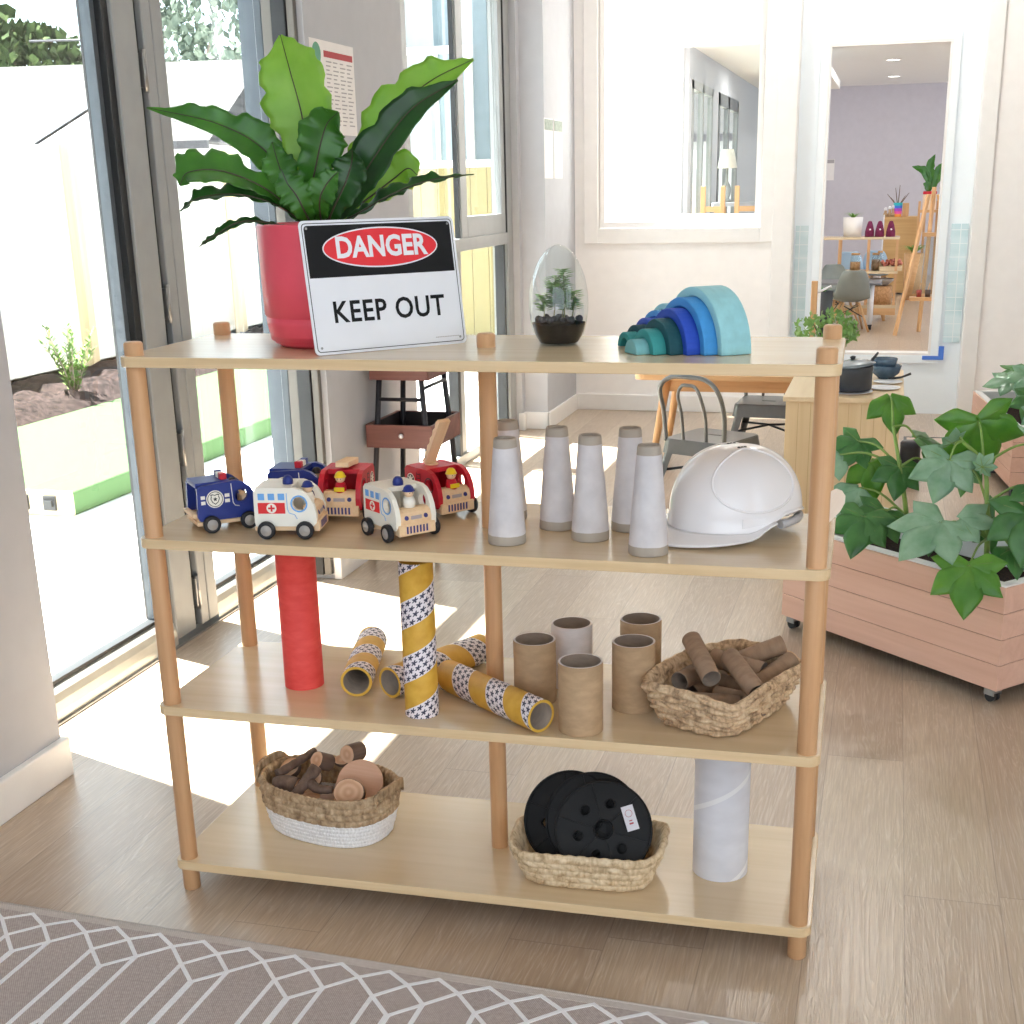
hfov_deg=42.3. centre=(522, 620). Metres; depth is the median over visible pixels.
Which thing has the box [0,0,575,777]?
wall
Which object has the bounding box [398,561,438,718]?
tube
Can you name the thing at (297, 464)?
lamp
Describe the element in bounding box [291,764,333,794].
branch
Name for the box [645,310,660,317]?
wooden arch
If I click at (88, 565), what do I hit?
ground
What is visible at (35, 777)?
baseboard
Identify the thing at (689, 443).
chair
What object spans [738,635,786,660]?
tube
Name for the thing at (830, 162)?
notice
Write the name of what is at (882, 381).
plate
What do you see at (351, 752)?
log slice
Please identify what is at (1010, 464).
planter box
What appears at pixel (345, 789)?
log slice
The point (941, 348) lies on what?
tape
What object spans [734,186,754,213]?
wooden chair
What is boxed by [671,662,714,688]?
tube
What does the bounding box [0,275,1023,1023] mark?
floor
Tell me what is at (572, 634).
tube
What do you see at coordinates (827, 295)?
potted plant
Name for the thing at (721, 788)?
tube
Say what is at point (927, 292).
paint pot
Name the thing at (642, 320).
wooden arch
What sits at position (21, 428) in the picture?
strip
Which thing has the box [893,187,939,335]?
easel
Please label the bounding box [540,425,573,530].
cone
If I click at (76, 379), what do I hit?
shrub
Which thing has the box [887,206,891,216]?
figure
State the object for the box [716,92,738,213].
door
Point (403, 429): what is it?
tray
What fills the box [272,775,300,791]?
branch
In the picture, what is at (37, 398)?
mulch
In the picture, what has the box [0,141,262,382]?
fence
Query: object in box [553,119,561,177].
card
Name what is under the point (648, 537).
cone
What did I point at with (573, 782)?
spool
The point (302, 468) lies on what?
police car
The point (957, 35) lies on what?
trim
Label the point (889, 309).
shelving unit
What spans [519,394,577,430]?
baseboard
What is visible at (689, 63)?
wall
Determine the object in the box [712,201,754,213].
table
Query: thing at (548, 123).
card
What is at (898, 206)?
pot
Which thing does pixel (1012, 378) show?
plant
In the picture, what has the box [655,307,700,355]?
wooden arch
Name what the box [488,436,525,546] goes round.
cone
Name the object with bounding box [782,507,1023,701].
planter box
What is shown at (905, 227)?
shelving unit
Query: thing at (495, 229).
window frame
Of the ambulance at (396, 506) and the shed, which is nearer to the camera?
the ambulance at (396, 506)
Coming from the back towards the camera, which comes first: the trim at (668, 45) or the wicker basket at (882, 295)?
the wicker basket at (882, 295)
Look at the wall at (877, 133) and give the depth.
18.93 m
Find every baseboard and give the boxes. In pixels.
[0,736,73,825]
[334,558,367,578]
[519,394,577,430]
[577,393,741,412]
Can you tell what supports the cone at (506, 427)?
on the shelving unit at (437, 846)
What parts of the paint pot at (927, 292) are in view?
pot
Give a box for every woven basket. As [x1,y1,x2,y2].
[256,750,403,847]
[508,815,669,891]
[641,638,800,736]
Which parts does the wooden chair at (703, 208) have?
leg, rail, leg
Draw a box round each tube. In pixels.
[275,555,323,690]
[340,626,386,695]
[379,634,485,697]
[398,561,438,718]
[437,660,553,732]
[513,632,555,703]
[551,616,592,688]
[558,653,602,736]
[612,634,655,713]
[620,612,661,664]
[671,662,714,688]
[682,631,720,686]
[685,670,727,692]
[693,758,750,881]
[694,692,741,703]
[710,648,767,673]
[712,685,765,715]
[719,674,742,690]
[720,648,762,695]
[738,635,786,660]
[756,652,798,683]
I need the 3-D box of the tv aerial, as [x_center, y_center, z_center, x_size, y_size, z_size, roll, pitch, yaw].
[-8.167,-10.520,25.061,2.300,0.950,0.044,0,18,4]
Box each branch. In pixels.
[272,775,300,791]
[274,747,316,775]
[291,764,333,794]
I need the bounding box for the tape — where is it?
[922,346,943,359]
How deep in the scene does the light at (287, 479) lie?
2.42 m
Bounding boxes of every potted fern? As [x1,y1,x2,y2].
[146,35,473,348]
[912,154,941,209]
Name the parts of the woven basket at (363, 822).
handle, handle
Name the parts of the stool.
leg, leg, seat, leg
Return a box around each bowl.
[869,278,893,285]
[871,357,897,366]
[873,364,901,378]
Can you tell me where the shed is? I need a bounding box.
[20,100,174,149]
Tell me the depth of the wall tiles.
7.69 m
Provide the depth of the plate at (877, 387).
5.02 m
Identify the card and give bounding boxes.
[544,118,552,177]
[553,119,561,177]
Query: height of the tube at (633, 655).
0.131 m
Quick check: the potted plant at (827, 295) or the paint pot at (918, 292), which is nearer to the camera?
the paint pot at (918, 292)
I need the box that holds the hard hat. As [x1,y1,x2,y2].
[666,442,803,547]
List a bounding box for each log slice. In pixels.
[281,757,301,776]
[303,792,319,798]
[310,751,334,770]
[315,772,322,783]
[334,779,365,800]
[335,755,347,766]
[340,741,366,762]
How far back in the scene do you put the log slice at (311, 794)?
2.73 m
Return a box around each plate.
[839,389,872,393]
[871,385,900,389]
[873,379,902,383]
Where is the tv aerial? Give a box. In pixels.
[29,39,79,42]
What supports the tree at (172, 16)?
on the ground
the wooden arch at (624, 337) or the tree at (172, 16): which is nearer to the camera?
the wooden arch at (624, 337)
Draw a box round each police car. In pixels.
[184,469,255,533]
[267,458,325,495]
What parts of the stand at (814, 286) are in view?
post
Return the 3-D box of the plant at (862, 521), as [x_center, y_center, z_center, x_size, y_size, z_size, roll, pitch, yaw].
[1.031,-0.355,3.787,0.385,0.555,0.312,1,18,6]
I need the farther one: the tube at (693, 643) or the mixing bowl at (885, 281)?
the mixing bowl at (885, 281)
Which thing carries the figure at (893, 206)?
on the shelving unit at (905, 227)
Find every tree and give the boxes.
[0,3,82,66]
[160,0,241,61]
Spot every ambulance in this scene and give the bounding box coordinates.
[253,475,328,538]
[361,476,439,542]
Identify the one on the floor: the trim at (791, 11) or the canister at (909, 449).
the canister at (909, 449)
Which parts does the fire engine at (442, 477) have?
panel, panel, panel, number plate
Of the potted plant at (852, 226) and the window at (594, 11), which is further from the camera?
the potted plant at (852, 226)
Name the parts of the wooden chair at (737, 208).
leg, rail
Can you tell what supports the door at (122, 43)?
in the wall at (541, 32)
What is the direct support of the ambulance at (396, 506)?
on the shelving unit at (437, 846)
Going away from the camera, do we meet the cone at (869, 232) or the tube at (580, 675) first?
the tube at (580, 675)
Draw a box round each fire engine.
[318,457,374,517]
[405,418,477,515]
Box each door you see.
[52,0,333,725]
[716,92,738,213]
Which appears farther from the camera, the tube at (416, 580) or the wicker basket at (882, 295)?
the wicker basket at (882, 295)
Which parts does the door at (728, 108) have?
glass pane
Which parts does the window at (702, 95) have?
glass pane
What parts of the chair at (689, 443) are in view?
leg, seat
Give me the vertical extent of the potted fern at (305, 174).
0.530 m
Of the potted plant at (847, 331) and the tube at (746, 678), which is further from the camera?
the potted plant at (847, 331)
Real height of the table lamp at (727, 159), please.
0.410 m
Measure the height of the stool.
1.080 m
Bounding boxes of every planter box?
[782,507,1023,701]
[971,391,1023,495]
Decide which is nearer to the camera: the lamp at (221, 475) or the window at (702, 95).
the lamp at (221, 475)
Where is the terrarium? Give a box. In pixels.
[529,244,587,345]
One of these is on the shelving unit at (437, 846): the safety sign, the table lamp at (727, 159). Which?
the safety sign
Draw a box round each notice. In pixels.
[308,37,357,135]
[826,159,834,179]
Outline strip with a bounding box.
[17,369,234,431]
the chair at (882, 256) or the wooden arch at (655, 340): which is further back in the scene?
the chair at (882, 256)
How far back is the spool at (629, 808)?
2.51 m
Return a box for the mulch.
[11,325,263,426]
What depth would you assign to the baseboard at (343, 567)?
4.79 m
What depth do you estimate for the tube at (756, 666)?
2.47 m
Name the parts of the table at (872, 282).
leg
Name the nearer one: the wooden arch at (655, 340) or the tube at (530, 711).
the wooden arch at (655, 340)
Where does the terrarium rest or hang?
on the shelving unit at (437, 846)
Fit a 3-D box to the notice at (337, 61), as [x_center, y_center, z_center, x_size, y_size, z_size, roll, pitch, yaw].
[-0.636,-1.796,4.467,0.002,0.290,0.375,4,19,15]
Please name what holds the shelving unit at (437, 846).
on the floor
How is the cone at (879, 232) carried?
on the shelving unit at (889, 309)
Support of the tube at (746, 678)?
in the woven basket at (683, 709)
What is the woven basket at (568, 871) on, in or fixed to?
on the shelving unit at (437, 846)
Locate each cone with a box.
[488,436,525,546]
[497,419,526,518]
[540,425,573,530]
[571,433,608,542]
[611,426,641,532]
[628,443,667,557]
[865,221,873,236]
[875,221,883,236]
[886,221,894,236]
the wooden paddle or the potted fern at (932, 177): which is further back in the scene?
the potted fern at (932, 177)
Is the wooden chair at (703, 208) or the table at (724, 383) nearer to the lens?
the table at (724, 383)
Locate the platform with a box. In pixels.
[18,369,271,516]
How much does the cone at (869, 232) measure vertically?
0.150 m
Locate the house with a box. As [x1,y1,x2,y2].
[0,60,245,151]
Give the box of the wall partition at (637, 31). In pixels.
[606,0,761,227]
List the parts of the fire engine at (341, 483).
panel, number plate, panel, panel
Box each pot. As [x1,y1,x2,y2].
[256,222,313,342]
[839,352,878,391]
[887,188,908,216]
[916,283,921,296]
[922,191,936,209]
[925,283,930,296]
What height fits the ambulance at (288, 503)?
0.109 m
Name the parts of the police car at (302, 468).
panel, panel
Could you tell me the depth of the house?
26.64 m
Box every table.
[635,374,793,455]
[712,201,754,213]
[821,279,881,329]
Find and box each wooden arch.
[618,331,636,345]
[625,338,649,354]
[627,324,645,331]
[635,328,665,354]
[636,317,655,324]
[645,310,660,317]
[645,318,682,354]
[654,303,667,309]
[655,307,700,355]
[666,296,717,355]
[676,285,750,355]
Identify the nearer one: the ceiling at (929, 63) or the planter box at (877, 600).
the planter box at (877, 600)
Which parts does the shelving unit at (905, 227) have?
white panel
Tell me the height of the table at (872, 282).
0.430 m
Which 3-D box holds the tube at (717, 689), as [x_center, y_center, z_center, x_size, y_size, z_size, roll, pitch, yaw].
[0.397,0.145,2.412,0.100,0.036,0.036,12,22,34]
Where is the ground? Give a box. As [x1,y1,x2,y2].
[29,372,478,673]
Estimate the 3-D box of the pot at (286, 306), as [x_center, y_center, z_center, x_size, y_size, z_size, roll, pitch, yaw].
[-0.361,-0.626,2.432,0.238,0.204,0.238,4,19,15]
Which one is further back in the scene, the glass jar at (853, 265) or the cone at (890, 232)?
the glass jar at (853, 265)
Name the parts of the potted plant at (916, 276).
pot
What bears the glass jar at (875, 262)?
on the shelving unit at (889, 309)
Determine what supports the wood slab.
in the woven basket at (363, 822)
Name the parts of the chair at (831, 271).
leg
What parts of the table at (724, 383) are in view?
leg, leg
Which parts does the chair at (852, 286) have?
leg, leg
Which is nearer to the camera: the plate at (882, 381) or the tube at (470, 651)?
the tube at (470, 651)
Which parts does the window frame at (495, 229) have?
sliding sash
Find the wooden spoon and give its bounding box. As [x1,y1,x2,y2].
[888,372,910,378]
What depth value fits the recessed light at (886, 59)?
14.75 m
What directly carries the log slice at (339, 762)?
in the woven basket at (363, 822)
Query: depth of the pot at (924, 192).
15.59 m
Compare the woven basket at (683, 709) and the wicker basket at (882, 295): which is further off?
the wicker basket at (882, 295)
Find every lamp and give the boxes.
[218,472,226,479]
[294,461,302,467]
[717,149,736,201]
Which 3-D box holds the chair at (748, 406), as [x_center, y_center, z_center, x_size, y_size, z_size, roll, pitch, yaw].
[1.236,-1.098,6.607,0.390,0.584,0.417,5,19,18]
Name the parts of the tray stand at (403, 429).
leg, leg, leg, leg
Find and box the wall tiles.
[791,224,968,342]
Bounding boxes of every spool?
[524,770,613,856]
[545,772,626,857]
[554,780,652,860]
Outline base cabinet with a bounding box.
[783,370,903,513]
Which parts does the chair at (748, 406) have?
leg, leg, seat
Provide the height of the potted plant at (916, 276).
0.609 m
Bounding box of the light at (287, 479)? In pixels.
[282,475,292,484]
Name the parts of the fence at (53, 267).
post, post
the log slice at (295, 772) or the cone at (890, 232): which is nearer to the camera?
the log slice at (295, 772)
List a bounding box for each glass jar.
[850,253,860,269]
[871,253,879,269]
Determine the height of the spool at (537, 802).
0.168 m
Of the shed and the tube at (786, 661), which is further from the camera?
the shed
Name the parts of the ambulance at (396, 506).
panel, panel, number plate, panel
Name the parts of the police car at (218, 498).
panel, panel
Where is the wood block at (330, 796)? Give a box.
[320,791,334,799]
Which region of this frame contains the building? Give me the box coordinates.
[404,0,489,160]
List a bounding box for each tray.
[366,410,460,448]
[369,371,446,380]
[879,258,902,270]
[909,296,931,300]
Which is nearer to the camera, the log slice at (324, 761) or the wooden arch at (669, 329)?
the wooden arch at (669, 329)
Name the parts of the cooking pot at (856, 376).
pot, lid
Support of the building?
on the ground
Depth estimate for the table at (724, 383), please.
6.21 m
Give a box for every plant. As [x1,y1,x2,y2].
[794,306,859,346]
[819,286,832,333]
[834,393,940,559]
[843,213,862,236]
[887,398,1023,619]
[899,245,925,299]
[982,363,1023,424]
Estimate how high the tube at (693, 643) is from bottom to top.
0.070 m
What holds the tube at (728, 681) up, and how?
in the woven basket at (683, 709)
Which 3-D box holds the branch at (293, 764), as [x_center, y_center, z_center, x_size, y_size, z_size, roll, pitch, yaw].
[-0.476,0.299,2.786,0.020,0.038,0.105,16,25,42]
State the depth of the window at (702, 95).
10.25 m
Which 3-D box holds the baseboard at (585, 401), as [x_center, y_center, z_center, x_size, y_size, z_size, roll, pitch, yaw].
[0.897,-1.341,8.150,1.155,0.098,0.015,4,19,15]
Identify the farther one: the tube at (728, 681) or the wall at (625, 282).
the wall at (625, 282)
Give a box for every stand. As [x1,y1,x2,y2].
[366,371,460,480]
[809,281,831,336]
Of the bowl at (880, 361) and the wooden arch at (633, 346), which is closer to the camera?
the wooden arch at (633, 346)
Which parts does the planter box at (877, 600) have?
frame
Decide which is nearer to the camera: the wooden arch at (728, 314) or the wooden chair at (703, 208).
the wooden arch at (728, 314)
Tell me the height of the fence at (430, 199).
1.680 m
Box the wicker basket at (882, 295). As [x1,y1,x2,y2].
[873,285,891,304]
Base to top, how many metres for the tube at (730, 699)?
0.036 m
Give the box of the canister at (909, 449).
[900,440,920,462]
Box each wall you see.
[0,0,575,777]
[573,0,1023,396]
[670,47,758,214]
[790,0,988,413]
[822,82,947,274]
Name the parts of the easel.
leg, rail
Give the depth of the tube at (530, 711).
2.43 m
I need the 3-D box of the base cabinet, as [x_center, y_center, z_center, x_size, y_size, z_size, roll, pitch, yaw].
[1.277,-0.659,5.275,0.430,0.580,0.800,4,19,15]
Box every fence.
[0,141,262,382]
[413,159,494,334]
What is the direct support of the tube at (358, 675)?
on the shelving unit at (437, 846)
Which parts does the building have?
pane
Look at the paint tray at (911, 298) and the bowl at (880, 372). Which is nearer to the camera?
the bowl at (880, 372)
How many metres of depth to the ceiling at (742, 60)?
10.63 m
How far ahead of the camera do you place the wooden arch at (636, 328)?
2.31 m
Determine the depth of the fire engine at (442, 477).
2.53 m
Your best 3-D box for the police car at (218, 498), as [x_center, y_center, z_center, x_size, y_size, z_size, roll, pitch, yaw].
[-0.571,-0.231,2.502,0.127,0.104,0.110,-10,20,-26]
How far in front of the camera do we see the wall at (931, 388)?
7.43 m
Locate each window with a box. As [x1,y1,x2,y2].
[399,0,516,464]
[583,0,780,243]
[690,79,713,213]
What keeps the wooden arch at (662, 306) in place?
on the shelving unit at (437, 846)
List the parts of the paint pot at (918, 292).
pot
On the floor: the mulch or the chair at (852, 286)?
the chair at (852, 286)
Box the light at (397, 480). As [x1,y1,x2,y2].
[392,476,402,485]
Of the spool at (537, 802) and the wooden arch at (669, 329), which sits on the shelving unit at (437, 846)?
the wooden arch at (669, 329)
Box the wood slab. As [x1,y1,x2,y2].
[334,759,383,798]
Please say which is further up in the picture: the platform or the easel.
the easel
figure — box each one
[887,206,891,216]
[891,205,894,216]
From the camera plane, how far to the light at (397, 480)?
2.39 m
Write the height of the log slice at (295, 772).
0.036 m
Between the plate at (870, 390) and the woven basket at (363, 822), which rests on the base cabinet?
the plate at (870, 390)
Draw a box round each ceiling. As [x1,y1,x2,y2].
[694,44,839,88]
[832,43,950,85]
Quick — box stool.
[916,201,937,293]
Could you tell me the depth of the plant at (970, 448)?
3.52 m
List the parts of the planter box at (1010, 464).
frame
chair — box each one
[658,375,759,476]
[700,186,725,213]
[731,393,785,431]
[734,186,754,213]
[821,264,858,324]
[833,270,869,331]
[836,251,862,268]
[863,250,892,297]
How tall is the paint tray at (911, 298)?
0.030 m
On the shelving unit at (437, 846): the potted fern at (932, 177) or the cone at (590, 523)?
the cone at (590, 523)
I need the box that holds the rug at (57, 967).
[0,901,764,1023]
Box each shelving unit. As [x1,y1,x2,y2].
[120,322,845,959]
[824,236,899,320]
[880,215,916,292]
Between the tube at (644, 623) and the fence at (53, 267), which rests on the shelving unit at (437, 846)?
the tube at (644, 623)
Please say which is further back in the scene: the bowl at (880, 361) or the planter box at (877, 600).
the bowl at (880, 361)
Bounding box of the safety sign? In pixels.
[298,216,465,355]
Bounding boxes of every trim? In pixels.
[663,38,760,218]
[766,0,1007,412]
[808,29,962,363]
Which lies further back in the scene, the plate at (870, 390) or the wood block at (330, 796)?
the plate at (870, 390)
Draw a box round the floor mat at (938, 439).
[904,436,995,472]
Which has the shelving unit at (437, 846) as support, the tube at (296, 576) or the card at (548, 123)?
the tube at (296, 576)
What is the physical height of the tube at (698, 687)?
0.036 m
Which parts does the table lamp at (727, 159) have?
lamp shade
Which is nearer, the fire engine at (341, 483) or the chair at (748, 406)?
the fire engine at (341, 483)
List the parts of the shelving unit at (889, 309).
plinth rail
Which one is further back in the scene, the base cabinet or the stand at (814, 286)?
the stand at (814, 286)
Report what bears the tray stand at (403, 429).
on the floor
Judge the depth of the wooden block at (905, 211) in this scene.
15.82 m
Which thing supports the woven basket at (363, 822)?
on the shelving unit at (437, 846)
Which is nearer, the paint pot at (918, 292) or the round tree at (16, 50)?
the paint pot at (918, 292)
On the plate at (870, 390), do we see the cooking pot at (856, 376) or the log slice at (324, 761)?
the cooking pot at (856, 376)
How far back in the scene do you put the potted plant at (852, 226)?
12.98 m
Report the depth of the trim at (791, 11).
7.46 m
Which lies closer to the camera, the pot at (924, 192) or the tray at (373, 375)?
the tray at (373, 375)
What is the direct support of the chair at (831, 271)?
on the floor
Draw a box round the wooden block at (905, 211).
[902,203,908,216]
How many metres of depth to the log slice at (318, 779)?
2.75 m
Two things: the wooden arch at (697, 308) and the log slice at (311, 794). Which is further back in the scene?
the log slice at (311, 794)
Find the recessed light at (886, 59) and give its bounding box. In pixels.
[884,59,901,60]
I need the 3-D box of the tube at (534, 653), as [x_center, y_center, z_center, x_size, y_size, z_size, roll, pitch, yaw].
[0.023,0.092,2.512,0.080,0.123,0.080,4,19,15]
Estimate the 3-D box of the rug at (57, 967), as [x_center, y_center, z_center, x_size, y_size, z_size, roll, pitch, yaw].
[-0.159,0.936,1.420,2.620,0.009,1.897,4,19,17]
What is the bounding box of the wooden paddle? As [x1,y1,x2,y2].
[829,489,844,521]
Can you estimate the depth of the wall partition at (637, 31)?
9.14 m
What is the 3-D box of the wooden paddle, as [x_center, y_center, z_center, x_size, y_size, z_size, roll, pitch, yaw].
[0.536,-0.190,2.337,0.088,0.079,0.022,-14,22,-34]
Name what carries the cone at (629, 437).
on the shelving unit at (437, 846)
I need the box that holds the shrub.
[37,322,96,390]
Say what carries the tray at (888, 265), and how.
on the shelving unit at (889, 309)

